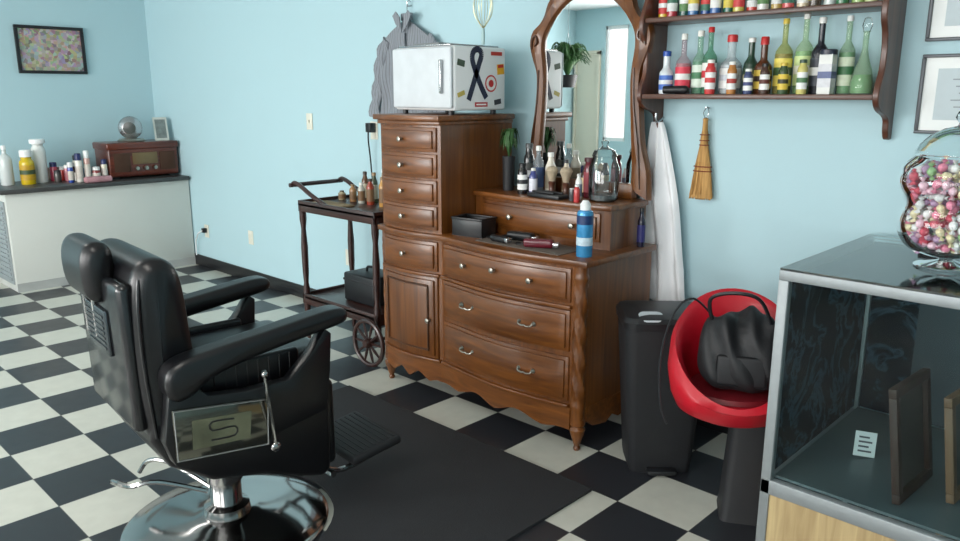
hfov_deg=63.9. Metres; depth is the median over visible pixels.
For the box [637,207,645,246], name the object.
bottle
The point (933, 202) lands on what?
candy
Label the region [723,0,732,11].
bottle
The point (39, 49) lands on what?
picture frame
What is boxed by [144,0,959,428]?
wall
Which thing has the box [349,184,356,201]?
bottle
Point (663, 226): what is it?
towel
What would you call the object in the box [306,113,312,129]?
light switch
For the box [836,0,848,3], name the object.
bottle
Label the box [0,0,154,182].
wall
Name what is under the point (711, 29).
bottle
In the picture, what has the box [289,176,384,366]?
cart
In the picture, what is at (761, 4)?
bottle
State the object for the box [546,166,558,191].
brush
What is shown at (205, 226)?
wall outlet
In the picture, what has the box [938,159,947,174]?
candy
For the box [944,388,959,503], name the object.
wooden frame
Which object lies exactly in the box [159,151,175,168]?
speaker grille
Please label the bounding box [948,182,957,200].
candy
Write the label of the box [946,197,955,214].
candy
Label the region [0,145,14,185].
bottle
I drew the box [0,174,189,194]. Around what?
countertop
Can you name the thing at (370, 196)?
bottle
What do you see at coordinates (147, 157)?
radio
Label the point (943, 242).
candy
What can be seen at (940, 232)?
candy
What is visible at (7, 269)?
vent grille
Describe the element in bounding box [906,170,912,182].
candy
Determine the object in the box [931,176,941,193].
candy
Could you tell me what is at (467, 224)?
box
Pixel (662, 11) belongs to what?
bottle
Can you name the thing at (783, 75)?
bottle
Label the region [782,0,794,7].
bottle
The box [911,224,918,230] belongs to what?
candy
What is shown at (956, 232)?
candy
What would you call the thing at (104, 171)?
jar
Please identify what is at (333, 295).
shelf
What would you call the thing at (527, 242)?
hair clipper
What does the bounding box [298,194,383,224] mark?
tray
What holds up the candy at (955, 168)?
in the candy jar at (907, 197)
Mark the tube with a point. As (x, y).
(666, 89)
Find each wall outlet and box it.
[204,224,209,237]
[248,230,253,244]
[345,249,348,264]
[370,121,377,139]
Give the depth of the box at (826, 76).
2.86 m
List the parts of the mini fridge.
door, handle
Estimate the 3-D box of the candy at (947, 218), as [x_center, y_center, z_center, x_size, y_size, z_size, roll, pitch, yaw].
[1.377,-0.152,2.250,0.052,0.025,0.030,9,16,33]
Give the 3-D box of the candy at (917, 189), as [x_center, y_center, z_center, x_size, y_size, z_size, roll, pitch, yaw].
[1.319,-0.239,2.308,0.030,0.025,0.052,-1,13,-5]
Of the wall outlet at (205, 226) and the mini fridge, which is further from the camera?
the wall outlet at (205, 226)
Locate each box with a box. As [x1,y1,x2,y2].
[451,213,496,238]
[816,49,837,93]
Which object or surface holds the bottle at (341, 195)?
on the cart
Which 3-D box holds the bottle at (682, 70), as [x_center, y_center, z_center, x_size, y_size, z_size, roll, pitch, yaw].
[0.884,-0.896,3.340,0.068,0.253,0.068,12,18,43]
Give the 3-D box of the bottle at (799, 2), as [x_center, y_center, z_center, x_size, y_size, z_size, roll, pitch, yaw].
[1.237,-1.077,2.934,0.047,0.148,0.047,12,18,43]
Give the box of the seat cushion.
[190,320,310,357]
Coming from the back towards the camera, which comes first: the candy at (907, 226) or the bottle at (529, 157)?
the bottle at (529, 157)
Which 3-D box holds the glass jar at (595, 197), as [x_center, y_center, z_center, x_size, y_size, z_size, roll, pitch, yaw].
[0.561,-0.452,3.477,0.138,0.276,0.138,12,18,43]
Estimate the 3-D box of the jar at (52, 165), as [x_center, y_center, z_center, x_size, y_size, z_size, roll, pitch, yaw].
[-3.622,-0.841,6.535,0.062,0.158,0.062,12,18,43]
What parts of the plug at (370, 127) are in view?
cord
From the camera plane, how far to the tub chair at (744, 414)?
2.81 m
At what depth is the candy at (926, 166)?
2.27 m
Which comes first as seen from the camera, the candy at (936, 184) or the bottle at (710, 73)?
the candy at (936, 184)
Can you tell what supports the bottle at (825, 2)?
on the wall shelf at (893, 12)
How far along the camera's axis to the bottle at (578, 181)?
3.52 m
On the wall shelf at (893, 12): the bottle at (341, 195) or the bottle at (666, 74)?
the bottle at (666, 74)
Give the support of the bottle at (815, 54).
on the wall shelf at (893, 12)
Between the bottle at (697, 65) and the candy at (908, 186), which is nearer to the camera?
the candy at (908, 186)
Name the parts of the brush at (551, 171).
handle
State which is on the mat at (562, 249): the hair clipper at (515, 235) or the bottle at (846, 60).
the hair clipper at (515, 235)
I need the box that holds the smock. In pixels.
[368,0,444,124]
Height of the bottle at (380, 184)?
0.178 m
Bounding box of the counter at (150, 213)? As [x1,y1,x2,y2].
[0,174,195,292]
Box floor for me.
[0,264,756,540]
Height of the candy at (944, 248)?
0.024 m
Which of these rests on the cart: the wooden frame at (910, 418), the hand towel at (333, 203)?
the hand towel at (333, 203)
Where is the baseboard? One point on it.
(279, 284)
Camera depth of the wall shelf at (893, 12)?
2.95 m
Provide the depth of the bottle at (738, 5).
3.09 m
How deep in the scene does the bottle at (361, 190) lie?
4.74 m
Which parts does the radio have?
lid, dial panel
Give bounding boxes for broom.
[689,107,711,199]
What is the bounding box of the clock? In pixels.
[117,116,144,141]
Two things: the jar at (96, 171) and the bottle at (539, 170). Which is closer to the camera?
the bottle at (539, 170)
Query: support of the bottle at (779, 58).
on the wall shelf at (893, 12)
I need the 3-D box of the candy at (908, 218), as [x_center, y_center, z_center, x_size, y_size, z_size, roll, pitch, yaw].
[1.324,-0.159,2.363,0.031,0.024,0.052,3,13,13]
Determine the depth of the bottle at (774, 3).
3.00 m
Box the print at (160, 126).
[154,119,166,137]
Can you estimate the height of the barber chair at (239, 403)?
1.107 m
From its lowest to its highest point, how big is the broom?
0.409 m
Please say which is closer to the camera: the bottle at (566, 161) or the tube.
the tube
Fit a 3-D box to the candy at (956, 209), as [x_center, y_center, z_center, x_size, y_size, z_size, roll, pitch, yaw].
[1.398,-0.181,2.263,0.024,0.053,0.030,11,17,39]
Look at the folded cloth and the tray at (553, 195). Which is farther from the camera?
the folded cloth
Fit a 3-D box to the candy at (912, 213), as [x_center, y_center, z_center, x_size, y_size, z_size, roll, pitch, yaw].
[1.318,-0.172,2.330,0.031,0.052,0.024,-3,13,-12]
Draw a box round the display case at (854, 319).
[755,233,959,540]
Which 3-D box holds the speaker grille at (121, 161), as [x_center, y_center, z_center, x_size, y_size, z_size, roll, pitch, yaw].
[-3.099,-0.934,6.665,0.006,0.160,0.140,12,18,43]
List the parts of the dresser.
corner post, panel moulding, drawer, drawer, drawer, drawer, drawer, moulding, door, moulding, cornice, handle, handle, moulding, moulding, drawer, drawer, drawer, handle, handle, knob, drawer, corner post, mirror frame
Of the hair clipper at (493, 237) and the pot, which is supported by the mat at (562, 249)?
the hair clipper at (493, 237)
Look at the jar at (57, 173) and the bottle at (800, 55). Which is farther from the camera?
the jar at (57, 173)
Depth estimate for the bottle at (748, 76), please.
3.06 m
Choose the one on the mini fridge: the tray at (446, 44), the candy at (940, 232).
the tray at (446, 44)
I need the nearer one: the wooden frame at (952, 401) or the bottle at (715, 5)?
the wooden frame at (952, 401)
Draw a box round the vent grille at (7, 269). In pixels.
[0,201,15,284]
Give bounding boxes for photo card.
[152,117,168,140]
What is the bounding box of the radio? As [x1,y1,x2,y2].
[92,139,178,178]
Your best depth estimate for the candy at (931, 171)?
2.25 m
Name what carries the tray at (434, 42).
on the mini fridge
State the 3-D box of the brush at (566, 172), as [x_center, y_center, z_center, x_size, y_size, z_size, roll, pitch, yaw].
[0.407,-0.419,3.638,0.062,0.140,0.062,12,18,43]
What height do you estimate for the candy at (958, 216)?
0.024 m
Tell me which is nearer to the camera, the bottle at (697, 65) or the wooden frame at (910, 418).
the wooden frame at (910, 418)
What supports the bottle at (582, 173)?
on the dresser
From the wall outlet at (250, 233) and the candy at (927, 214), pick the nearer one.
the candy at (927, 214)
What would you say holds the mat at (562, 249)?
on the dresser
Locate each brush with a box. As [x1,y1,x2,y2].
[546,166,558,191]
[560,167,572,194]
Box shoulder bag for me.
[658,291,774,423]
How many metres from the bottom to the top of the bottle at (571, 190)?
0.058 m
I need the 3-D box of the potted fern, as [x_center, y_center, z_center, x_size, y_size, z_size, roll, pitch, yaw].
[0.150,-0.559,3.867,0.115,0.309,0.101,12,18,43]
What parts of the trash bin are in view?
lid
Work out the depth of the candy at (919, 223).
2.30 m
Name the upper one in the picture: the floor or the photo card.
the photo card
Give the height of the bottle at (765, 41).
0.223 m
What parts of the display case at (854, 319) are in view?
panel, glass, panel, door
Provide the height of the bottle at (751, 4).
0.148 m
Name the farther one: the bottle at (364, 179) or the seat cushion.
the bottle at (364, 179)
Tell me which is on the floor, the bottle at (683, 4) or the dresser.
the dresser
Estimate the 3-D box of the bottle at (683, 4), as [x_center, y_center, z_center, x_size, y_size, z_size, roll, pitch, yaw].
[0.874,-1.172,3.272,0.047,0.181,0.047,12,18,43]
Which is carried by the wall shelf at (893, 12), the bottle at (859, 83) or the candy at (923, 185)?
the bottle at (859, 83)
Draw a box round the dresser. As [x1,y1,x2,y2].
[373,0,656,450]
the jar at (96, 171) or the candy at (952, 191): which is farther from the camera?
the jar at (96, 171)
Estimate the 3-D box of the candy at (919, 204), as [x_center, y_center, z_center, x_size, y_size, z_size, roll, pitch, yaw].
[1.323,-0.198,2.311,0.031,0.053,0.027,-2,13,-8]
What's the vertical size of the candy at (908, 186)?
0.025 m
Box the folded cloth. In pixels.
[83,175,112,182]
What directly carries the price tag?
on the display case at (854, 319)
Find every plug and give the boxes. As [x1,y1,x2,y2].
[195,228,206,254]
[365,123,374,177]
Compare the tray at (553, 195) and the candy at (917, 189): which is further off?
the tray at (553, 195)
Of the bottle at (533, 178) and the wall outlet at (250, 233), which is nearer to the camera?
the bottle at (533, 178)
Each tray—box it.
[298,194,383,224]
[399,43,497,47]
[413,42,457,44]
[527,190,568,199]
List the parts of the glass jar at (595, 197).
lid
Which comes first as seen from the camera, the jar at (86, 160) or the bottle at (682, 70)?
the bottle at (682, 70)
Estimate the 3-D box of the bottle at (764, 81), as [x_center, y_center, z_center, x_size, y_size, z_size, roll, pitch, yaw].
[1.122,-0.755,3.030,0.039,0.118,0.039,12,18,43]
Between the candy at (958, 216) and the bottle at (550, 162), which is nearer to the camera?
the candy at (958, 216)
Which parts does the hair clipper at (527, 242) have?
blade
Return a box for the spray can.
[576,200,593,257]
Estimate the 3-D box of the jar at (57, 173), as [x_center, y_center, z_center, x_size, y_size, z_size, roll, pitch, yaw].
[-3.543,-0.791,6.453,0.056,0.098,0.056,12,18,43]
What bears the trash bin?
on the floor
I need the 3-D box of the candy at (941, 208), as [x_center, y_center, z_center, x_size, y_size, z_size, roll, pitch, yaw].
[1.352,-0.180,2.254,0.031,0.053,0.027,-12,17,-41]
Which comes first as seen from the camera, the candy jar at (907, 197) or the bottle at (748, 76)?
the candy jar at (907, 197)
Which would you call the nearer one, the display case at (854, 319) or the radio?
the display case at (854, 319)
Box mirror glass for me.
[541,0,634,183]
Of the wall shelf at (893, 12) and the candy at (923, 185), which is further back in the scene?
the wall shelf at (893, 12)
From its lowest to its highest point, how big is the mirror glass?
0.875 m
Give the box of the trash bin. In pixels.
[616,300,696,475]
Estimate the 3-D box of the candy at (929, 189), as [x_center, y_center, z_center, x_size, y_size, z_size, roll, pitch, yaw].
[1.329,-0.235,2.270,0.031,0.025,0.052,-6,14,-24]
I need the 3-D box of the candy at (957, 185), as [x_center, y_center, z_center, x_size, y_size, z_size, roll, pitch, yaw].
[1.366,-0.251,2.239,0.052,0.025,0.031,12,17,41]
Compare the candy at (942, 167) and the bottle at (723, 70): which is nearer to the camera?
the candy at (942, 167)
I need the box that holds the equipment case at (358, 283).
[343,265,384,306]
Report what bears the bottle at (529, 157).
on the dresser
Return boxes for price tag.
[853,430,876,457]
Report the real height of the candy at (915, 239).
0.053 m
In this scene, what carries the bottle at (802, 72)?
on the wall shelf at (893, 12)
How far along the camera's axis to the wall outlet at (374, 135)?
5.03 m
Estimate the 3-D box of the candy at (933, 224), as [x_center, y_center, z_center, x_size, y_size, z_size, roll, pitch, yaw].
[1.338,-0.136,2.264,0.030,0.025,0.052,-10,16,-37]
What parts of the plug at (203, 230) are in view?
cord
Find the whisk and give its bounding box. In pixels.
[473,0,492,44]
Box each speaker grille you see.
[113,153,130,172]
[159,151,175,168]
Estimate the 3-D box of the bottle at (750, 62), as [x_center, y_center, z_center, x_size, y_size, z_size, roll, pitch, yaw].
[1.108,-0.837,3.149,0.058,0.223,0.058,12,18,43]
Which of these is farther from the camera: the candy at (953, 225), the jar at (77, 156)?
the jar at (77, 156)
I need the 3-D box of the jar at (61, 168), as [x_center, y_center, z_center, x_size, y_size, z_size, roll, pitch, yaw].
[-3.575,-0.833,6.587,0.056,0.118,0.056,12,18,43]
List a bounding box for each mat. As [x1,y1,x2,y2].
[291,385,591,540]
[475,238,575,255]
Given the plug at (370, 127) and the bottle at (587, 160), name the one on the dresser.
the bottle at (587, 160)
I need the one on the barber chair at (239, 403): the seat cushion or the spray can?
the seat cushion
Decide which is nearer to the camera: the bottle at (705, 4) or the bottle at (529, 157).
the bottle at (705, 4)
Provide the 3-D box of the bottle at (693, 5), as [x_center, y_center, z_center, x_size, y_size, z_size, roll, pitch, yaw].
[0.900,-1.154,3.229,0.047,0.165,0.047,12,18,43]
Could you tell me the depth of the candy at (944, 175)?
2.21 m
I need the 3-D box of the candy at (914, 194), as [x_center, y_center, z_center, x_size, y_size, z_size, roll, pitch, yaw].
[1.320,-0.226,2.340,0.030,0.053,0.024,5,14,21]
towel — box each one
[314,200,354,207]
[640,113,684,300]
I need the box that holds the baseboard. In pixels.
[195,253,727,433]
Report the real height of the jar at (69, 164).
0.168 m
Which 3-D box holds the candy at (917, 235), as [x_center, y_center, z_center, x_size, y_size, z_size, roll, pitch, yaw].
[1.340,-0.103,2.310,0.031,0.025,0.052,-5,14,-22]
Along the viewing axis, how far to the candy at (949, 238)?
2.25 m
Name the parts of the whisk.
handle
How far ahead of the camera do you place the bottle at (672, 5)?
3.29 m
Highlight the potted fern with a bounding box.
[499,128,519,190]
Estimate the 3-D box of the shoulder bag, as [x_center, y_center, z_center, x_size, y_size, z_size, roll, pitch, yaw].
[0.877,0.294,2.778,0.442,0.496,0.266,4,13,15]
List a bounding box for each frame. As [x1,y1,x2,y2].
[13,24,87,73]
[888,368,932,504]
[913,53,959,134]
[925,0,959,41]
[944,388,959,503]
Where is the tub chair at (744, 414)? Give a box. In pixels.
[668,288,776,525]
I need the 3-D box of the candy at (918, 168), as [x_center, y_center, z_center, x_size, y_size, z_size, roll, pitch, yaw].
[1.317,-0.306,2.306,0.031,0.053,0.026,0,13,1]
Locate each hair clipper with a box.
[486,234,511,242]
[502,231,539,240]
[515,238,559,247]
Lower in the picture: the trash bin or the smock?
the trash bin
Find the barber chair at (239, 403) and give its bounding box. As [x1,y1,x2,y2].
[61,233,400,540]
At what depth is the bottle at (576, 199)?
3.44 m
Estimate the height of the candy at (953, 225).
0.052 m
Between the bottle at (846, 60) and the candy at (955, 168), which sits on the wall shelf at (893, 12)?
the bottle at (846, 60)
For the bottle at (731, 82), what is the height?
0.128 m
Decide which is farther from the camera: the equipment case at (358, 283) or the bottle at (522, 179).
the equipment case at (358, 283)
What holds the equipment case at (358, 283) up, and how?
on the cart
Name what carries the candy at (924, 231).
in the candy jar at (907, 197)
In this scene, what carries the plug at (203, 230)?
attached to the wall at (235, 83)
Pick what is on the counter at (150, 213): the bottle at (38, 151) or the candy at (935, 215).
the bottle at (38, 151)
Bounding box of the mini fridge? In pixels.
[393,43,504,114]
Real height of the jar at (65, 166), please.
0.138 m
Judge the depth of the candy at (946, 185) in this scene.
2.21 m
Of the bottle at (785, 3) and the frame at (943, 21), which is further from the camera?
the bottle at (785, 3)
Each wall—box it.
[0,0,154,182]
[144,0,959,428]
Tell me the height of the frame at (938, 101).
0.280 m
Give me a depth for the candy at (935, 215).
2.27 m
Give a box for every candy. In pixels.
[905,221,914,235]
[905,224,912,231]
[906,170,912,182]
[906,215,917,222]
[907,185,914,191]
[909,168,919,184]
[909,205,920,221]
[910,187,921,194]
[910,231,919,245]
[911,192,918,203]
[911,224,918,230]
[914,196,926,212]
[915,160,923,176]
[915,233,934,239]
[916,215,923,231]
[918,240,932,244]
[919,177,928,194]
[919,223,928,240]
[920,187,940,194]
[921,160,930,177]
[922,242,941,249]
[923,205,932,221]
[924,199,945,206]
[924,220,945,227]
[927,163,936,179]
[927,235,946,242]
[929,194,949,201]
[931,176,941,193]
[932,207,940,222]
[933,161,942,177]
[935,226,944,240]
[935,244,954,251]
[936,172,957,180]
[936,201,945,217]
[936,241,945,252]
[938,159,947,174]
[940,177,952,194]
[940,214,955,222]
[942,180,959,187]
[944,231,958,237]
[945,230,954,247]
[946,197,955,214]
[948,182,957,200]
[948,217,957,234]
[951,160,959,176]
[951,237,959,253]
[952,200,959,215]
[952,215,959,221]
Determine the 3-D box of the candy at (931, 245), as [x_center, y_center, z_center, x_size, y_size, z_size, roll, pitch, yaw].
[1.355,-0.075,2.302,0.031,0.025,0.052,-8,15,-33]
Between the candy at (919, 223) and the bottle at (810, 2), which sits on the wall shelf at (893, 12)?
the bottle at (810, 2)
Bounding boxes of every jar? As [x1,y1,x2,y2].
[49,162,57,180]
[54,170,61,181]
[59,166,64,180]
[63,165,68,180]
[67,162,74,182]
[74,153,83,181]
[83,150,91,176]
[92,166,100,175]
[100,159,107,175]
[588,140,619,202]
[896,111,959,272]
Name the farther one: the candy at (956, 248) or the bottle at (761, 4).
the bottle at (761, 4)
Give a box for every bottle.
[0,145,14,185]
[18,150,36,184]
[28,139,48,182]
[338,190,345,199]
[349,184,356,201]
[358,182,364,203]
[362,171,367,201]
[366,179,374,204]
[372,172,377,202]
[379,177,382,206]
[517,163,527,193]
[524,143,533,191]
[529,168,537,191]
[533,146,543,190]
[545,152,555,190]
[562,159,569,191]
[569,188,573,200]
[573,185,579,202]
[575,174,581,199]
[581,165,584,196]
[583,157,594,197]
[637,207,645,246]
[658,0,666,16]
[658,51,672,93]
[667,0,677,16]
[674,34,690,92]
[679,0,687,15]
[688,0,699,14]
[691,30,704,92]
[700,0,709,13]
[701,27,716,92]
[704,60,715,93]
[710,0,721,12]
[718,34,741,92]
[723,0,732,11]
[726,61,736,93]
[733,0,744,11]
[742,38,757,93]
[742,69,752,93]
[746,0,756,10]
[752,36,771,93]
[757,0,769,9]
[759,63,769,93]
[771,0,781,8]
[772,18,792,92]
[777,63,788,93]
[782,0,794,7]
[792,14,811,92]
[795,59,807,93]
[796,0,807,6]
[807,17,827,93]
[808,0,820,5]
[823,0,835,4]
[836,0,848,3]
[836,15,854,92]
[850,17,872,92]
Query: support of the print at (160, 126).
attached to the photo card
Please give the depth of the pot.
3.86 m
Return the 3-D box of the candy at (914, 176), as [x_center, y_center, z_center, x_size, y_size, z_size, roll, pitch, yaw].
[1.305,-0.282,2.311,0.027,0.052,0.026,-11,17,-39]
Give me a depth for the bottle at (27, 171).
6.25 m
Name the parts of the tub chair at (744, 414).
seat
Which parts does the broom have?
handle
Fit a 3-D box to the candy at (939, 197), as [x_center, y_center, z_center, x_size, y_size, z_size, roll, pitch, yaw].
[1.341,-0.211,2.244,0.031,0.024,0.052,-11,17,-39]
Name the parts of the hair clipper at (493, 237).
blade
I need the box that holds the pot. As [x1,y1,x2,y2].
[502,156,514,190]
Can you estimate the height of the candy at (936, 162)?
0.053 m
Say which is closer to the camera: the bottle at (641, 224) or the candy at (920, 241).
the candy at (920, 241)
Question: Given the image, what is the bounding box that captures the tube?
[662,86,688,93]
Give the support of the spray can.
on the dresser
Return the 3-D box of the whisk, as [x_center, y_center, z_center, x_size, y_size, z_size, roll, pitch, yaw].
[0.016,-1.244,3.778,0.099,0.261,0.094,12,18,43]
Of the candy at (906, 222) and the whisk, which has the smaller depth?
the candy at (906, 222)
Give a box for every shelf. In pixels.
[303,284,384,326]
[637,0,906,139]
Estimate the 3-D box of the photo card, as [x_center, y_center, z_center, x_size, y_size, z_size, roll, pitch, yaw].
[-2.896,-1.285,6.975,0.120,0.205,0.057,-9,16,-34]
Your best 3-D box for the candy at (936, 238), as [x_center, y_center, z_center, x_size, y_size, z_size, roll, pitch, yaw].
[1.356,-0.092,2.278,0.031,0.025,0.052,-12,17,-41]
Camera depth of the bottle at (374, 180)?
4.75 m
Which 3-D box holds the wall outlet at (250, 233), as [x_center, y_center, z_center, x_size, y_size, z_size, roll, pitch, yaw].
[-1.902,-0.272,6.381,0.074,0.116,0.010,12,18,43]
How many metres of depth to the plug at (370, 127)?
5.00 m
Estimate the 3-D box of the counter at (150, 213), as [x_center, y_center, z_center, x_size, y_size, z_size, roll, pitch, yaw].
[-3.373,-0.382,6.721,0.630,0.820,1.520,12,18,43]
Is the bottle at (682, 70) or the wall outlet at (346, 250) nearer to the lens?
the bottle at (682, 70)
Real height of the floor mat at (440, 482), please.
0.012 m
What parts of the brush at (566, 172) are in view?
handle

